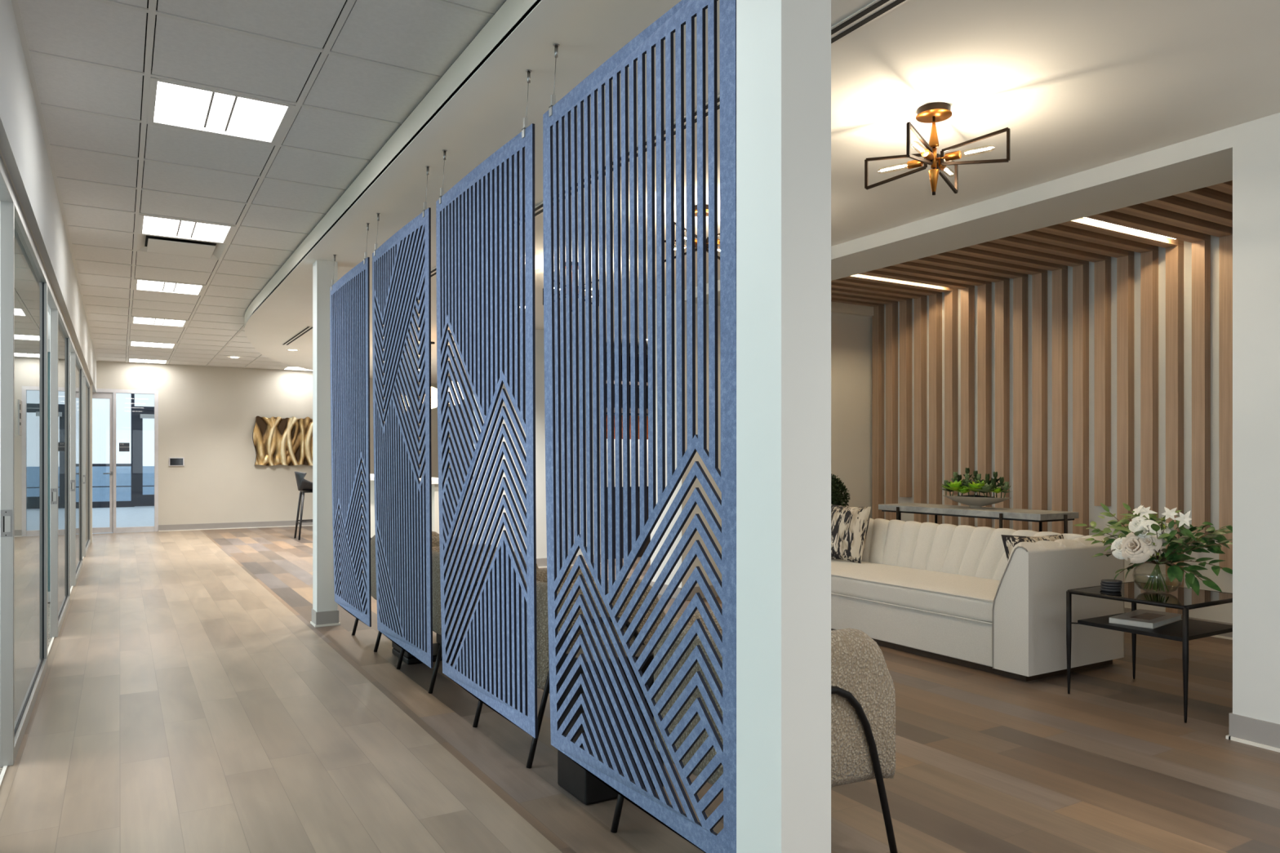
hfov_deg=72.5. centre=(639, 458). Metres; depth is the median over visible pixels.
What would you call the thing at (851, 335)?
wall
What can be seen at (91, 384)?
trim
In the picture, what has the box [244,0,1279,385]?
ceiling
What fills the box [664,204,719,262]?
chandelier
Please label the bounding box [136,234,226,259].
air diffuser
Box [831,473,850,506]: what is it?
bush
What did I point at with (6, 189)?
door
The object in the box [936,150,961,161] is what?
socket
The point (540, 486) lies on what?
wall
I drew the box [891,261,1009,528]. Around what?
batten
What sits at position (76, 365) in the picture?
glass door
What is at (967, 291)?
batten
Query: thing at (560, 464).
screen
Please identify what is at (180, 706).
floor
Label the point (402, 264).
screen
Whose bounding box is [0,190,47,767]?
glass door
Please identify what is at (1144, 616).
photo
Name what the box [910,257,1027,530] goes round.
batten
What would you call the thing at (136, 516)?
floor
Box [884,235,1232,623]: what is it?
wall
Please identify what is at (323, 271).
column
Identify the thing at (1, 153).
trim
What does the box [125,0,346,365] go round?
grid
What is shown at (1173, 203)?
batten
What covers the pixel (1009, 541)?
throw pillow
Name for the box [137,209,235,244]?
recessed light
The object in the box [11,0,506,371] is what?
ceiling
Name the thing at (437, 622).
armchair
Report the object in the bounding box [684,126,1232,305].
wall header
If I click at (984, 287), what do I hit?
batten
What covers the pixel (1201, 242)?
batten
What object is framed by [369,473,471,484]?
countertop
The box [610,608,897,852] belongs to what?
armchair
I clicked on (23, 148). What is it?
wall
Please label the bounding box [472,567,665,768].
armchair
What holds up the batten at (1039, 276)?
attached to the wall at (1223, 612)
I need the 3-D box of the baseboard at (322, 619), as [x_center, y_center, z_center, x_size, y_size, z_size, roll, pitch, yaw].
[-1.025,1.198,4.332,0.180,0.110,5.511,0,0,-31]
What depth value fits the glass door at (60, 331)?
6.56 m
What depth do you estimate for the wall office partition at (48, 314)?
7.63 m
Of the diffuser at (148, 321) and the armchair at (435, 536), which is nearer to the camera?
the armchair at (435, 536)
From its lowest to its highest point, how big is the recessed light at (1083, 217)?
0.038 m
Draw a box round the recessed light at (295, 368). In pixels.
[282,366,312,371]
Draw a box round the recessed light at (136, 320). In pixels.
[130,316,188,327]
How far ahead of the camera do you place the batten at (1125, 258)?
6.62 m
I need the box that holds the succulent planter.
[940,467,1011,508]
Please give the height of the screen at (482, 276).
2.532 m
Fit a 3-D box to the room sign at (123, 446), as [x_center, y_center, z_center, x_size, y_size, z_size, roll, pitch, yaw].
[-8.755,-0.197,14.818,0.152,0.148,0.006,0,0,-31]
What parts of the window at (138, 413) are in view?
storefront door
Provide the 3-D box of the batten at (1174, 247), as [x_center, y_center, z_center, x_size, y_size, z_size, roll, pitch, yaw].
[3.130,-0.234,5.896,1.845,2.775,0.088,0,0,-31]
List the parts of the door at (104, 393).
lever handle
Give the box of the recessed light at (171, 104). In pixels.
[146,70,295,144]
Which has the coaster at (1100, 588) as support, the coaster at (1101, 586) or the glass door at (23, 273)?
the coaster at (1101, 586)
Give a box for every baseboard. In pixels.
[158,520,312,531]
[536,554,600,568]
[649,581,1279,752]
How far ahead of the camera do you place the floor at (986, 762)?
3.63 m
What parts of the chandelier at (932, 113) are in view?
arm frame, arm frame, stem, arm frame, arm frame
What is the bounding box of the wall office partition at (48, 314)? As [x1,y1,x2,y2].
[47,311,50,591]
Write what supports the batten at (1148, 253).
attached to the wall at (1223, 612)
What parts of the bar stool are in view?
leg, leg, seat mount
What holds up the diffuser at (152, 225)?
attached to the recessed light at (153, 225)
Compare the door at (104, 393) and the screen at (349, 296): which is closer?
the screen at (349, 296)
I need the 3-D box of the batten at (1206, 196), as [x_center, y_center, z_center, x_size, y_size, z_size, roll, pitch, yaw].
[3.500,-0.244,5.275,1.845,2.755,0.088,0,0,-31]
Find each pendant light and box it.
[431,342,437,408]
[448,333,463,404]
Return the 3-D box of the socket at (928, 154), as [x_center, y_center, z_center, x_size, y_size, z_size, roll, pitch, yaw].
[1.208,-1.266,3.648,0.034,0.034,0.098,0,0,37]
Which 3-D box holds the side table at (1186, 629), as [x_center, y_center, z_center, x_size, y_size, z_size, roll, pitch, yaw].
[2.699,0.976,4.553,0.635,0.555,0.619,0,0,-31]
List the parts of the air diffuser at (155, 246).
plate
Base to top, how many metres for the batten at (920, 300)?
2.755 m
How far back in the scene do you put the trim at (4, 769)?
3.54 m
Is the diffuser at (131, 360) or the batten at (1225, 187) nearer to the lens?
the batten at (1225, 187)
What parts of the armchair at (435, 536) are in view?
frame, frame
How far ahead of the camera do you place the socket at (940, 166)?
3.74 m
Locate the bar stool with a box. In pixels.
[293,471,312,540]
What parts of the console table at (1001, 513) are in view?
leg, leg, frame, leg, leg, leg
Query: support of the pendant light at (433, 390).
hanging from the ceiling at (1077, 86)
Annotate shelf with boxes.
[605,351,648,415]
[1071,612,1232,641]
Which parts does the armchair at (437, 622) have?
frame, frame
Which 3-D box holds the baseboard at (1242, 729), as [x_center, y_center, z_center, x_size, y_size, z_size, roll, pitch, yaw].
[3.912,1.196,4.061,2.380,0.115,10.970,0,0,-31]
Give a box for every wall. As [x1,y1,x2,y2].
[0,0,96,392]
[92,466,154,502]
[96,360,473,524]
[473,328,648,558]
[650,293,871,599]
[831,301,873,316]
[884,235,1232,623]
[1232,112,1279,724]
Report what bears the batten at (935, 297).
attached to the wall at (1223, 612)
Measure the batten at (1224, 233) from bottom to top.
2.387 m
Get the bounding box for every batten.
[831,278,942,524]
[831,282,926,523]
[831,287,911,497]
[831,293,897,520]
[831,297,884,519]
[842,274,958,525]
[858,270,974,526]
[875,266,991,527]
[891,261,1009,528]
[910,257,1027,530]
[927,252,1047,532]
[946,247,1067,533]
[966,241,1088,535]
[988,235,1111,506]
[1011,230,1133,531]
[1034,223,1158,520]
[1059,217,1183,617]
[1085,210,1210,535]
[1112,203,1232,569]
[1142,195,1232,226]
[1173,186,1232,212]
[1206,180,1232,195]
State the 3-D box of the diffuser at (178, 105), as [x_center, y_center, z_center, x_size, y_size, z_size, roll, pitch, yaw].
[-1.993,-1.638,4.137,0.529,0.016,0.529,0,0,-31]
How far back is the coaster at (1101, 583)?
4.58 m
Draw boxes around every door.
[0,154,13,202]
[47,275,57,309]
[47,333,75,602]
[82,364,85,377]
[92,388,158,533]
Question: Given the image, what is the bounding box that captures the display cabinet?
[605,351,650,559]
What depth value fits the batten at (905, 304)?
8.48 m
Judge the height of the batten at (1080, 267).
2.755 m
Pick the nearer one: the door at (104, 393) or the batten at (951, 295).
the batten at (951, 295)
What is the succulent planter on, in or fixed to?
on the console table at (1001, 513)
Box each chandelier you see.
[542,261,599,306]
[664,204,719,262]
[864,102,1009,195]
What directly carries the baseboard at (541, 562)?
attached to the wall at (540, 486)
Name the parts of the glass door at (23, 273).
strike plate, pane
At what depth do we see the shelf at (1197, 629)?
4.42 m
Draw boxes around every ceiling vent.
[281,326,312,345]
[431,0,908,277]
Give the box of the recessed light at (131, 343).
[128,338,177,348]
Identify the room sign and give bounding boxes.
[18,399,22,435]
[119,442,129,451]
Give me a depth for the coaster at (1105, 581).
4.58 m
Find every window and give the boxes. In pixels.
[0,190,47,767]
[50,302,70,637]
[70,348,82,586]
[82,373,90,556]
[92,393,154,507]
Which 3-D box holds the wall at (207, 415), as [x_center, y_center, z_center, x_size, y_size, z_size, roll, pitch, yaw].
[-5.867,-0.222,16.579,10.300,2.950,0.150,0,0,-31]
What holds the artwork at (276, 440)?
attached to the wall at (207, 415)
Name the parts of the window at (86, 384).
pane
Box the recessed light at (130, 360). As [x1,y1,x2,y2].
[127,358,168,364]
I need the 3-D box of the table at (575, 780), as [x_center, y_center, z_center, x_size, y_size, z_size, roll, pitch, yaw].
[-0.112,0.993,3.333,0.340,0.520,0.240,0,0,-31]
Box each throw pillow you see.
[831,504,871,563]
[1000,534,1063,561]
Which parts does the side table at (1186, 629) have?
leg, leg, frame, glass, leg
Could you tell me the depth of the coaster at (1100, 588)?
4.57 m
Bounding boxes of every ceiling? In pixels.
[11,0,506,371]
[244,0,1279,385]
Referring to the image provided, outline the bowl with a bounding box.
[943,494,1010,508]
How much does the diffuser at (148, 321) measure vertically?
0.016 m
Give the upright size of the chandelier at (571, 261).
0.366 m
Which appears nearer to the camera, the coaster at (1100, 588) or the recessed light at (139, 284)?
the coaster at (1100, 588)
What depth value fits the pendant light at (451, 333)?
10.25 m
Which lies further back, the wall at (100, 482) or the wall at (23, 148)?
the wall at (100, 482)
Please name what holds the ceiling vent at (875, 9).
in the ceiling at (1077, 86)
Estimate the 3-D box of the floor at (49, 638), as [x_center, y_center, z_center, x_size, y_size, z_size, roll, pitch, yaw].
[-4.869,1.255,3.675,3.800,0.001,19.300,0,0,-31]
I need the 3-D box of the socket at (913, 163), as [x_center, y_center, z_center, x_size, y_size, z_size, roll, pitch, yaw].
[1.196,-1.266,3.734,0.098,0.034,0.034,0,0,37]
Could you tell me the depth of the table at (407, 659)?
5.46 m
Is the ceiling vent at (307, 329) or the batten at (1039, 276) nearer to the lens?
the batten at (1039, 276)
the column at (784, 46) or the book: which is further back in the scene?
the book
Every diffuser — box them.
[129,359,165,362]
[131,341,173,346]
[133,317,184,325]
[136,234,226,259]
[137,280,201,293]
[142,216,229,240]
[154,81,286,139]
[285,366,307,370]
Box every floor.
[0,529,561,852]
[0,586,71,774]
[92,506,154,533]
[200,525,1279,852]
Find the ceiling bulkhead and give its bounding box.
[244,0,539,325]
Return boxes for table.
[391,633,461,664]
[557,641,663,804]
[878,502,1078,533]
[1066,581,1232,723]
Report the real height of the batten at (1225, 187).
2.755 m
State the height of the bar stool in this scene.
1.060 m
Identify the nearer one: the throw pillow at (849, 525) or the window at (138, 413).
the throw pillow at (849, 525)
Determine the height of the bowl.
0.087 m
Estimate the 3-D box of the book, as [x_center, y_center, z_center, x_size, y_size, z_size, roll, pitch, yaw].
[2.672,0.843,4.608,0.400,0.030,0.210,0,0,-40]
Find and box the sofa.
[831,518,1124,681]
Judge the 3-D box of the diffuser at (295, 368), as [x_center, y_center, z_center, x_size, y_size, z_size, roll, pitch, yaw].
[-6.142,-1.638,15.858,0.529,0.016,0.529,0,0,-31]
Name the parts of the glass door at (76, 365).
strike plate, pane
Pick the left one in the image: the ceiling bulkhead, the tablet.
the tablet
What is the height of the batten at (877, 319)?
2.755 m
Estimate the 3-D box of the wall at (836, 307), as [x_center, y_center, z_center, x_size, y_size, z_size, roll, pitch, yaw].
[1.619,-1.622,8.422,1.853,0.350,0.070,0,0,-31]
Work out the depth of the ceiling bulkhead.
3.99 m
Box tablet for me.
[168,457,184,466]
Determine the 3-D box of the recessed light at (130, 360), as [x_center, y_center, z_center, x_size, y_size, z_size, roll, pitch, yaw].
[-8.237,-1.647,14.609,0.585,0.034,0.585,0,0,-31]
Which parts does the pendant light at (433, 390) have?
lamp shade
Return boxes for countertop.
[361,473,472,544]
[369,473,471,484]
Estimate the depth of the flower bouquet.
4.49 m
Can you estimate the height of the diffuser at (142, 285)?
0.016 m
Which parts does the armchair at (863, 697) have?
frame, frame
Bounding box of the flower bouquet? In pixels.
[1073,502,1232,595]
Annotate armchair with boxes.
[351,531,462,652]
[396,543,538,693]
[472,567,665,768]
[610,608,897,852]
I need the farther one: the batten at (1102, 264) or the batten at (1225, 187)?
the batten at (1102, 264)
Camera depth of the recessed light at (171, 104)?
4.14 m
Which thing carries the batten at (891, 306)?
attached to the wall at (1223, 612)
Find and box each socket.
[906,160,923,168]
[920,148,934,160]
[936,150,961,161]
[937,160,946,170]
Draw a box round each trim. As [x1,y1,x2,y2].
[0,149,90,383]
[0,556,84,786]
[90,383,92,543]
[244,2,504,313]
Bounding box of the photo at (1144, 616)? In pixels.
[1129,613,1165,620]
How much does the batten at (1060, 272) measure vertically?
2.755 m
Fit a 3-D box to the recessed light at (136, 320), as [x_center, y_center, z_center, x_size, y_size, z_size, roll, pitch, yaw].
[-5.739,-1.647,10.420,0.585,0.034,0.585,0,0,-31]
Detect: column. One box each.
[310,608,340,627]
[312,259,337,612]
[736,0,831,852]
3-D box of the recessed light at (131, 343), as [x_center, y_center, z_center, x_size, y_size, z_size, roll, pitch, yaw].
[-6.988,-1.647,12.515,0.585,0.034,0.585,0,0,-31]
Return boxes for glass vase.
[1132,561,1182,593]
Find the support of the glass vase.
on the side table at (1186, 629)
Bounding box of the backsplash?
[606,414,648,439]
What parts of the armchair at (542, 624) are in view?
frame, frame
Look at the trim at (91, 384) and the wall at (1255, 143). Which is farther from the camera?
the trim at (91, 384)
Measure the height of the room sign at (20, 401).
0.160 m
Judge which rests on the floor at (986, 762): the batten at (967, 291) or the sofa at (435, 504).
the sofa at (435, 504)
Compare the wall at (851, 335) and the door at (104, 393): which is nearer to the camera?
the wall at (851, 335)
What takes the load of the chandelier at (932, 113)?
hanging from the ceiling at (1077, 86)
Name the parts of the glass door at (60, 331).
strike plate, pane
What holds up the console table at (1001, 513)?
on the floor at (986, 762)
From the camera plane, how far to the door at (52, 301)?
5.72 m
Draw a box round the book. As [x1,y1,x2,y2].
[1109,608,1182,629]
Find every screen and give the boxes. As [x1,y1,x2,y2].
[329,222,371,626]
[372,165,432,668]
[435,69,537,738]
[542,0,736,852]
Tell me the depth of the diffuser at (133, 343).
12.61 m
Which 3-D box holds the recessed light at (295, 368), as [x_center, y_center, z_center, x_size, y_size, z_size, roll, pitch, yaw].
[-6.142,-1.647,15.858,0.585,0.034,0.585,0,0,-31]
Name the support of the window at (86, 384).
in the wall at (23, 148)
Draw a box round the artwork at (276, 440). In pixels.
[252,416,312,466]
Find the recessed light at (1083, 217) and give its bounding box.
[1083,217,1174,239]
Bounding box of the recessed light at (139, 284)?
[133,278,205,295]
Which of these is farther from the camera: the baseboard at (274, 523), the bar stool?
the baseboard at (274, 523)
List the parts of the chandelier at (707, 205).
arm frame, arm frame, arm frame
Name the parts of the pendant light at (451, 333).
lamp shade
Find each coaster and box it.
[1099,587,1121,592]
[1100,582,1121,586]
[1100,585,1121,589]
[1101,579,1122,584]

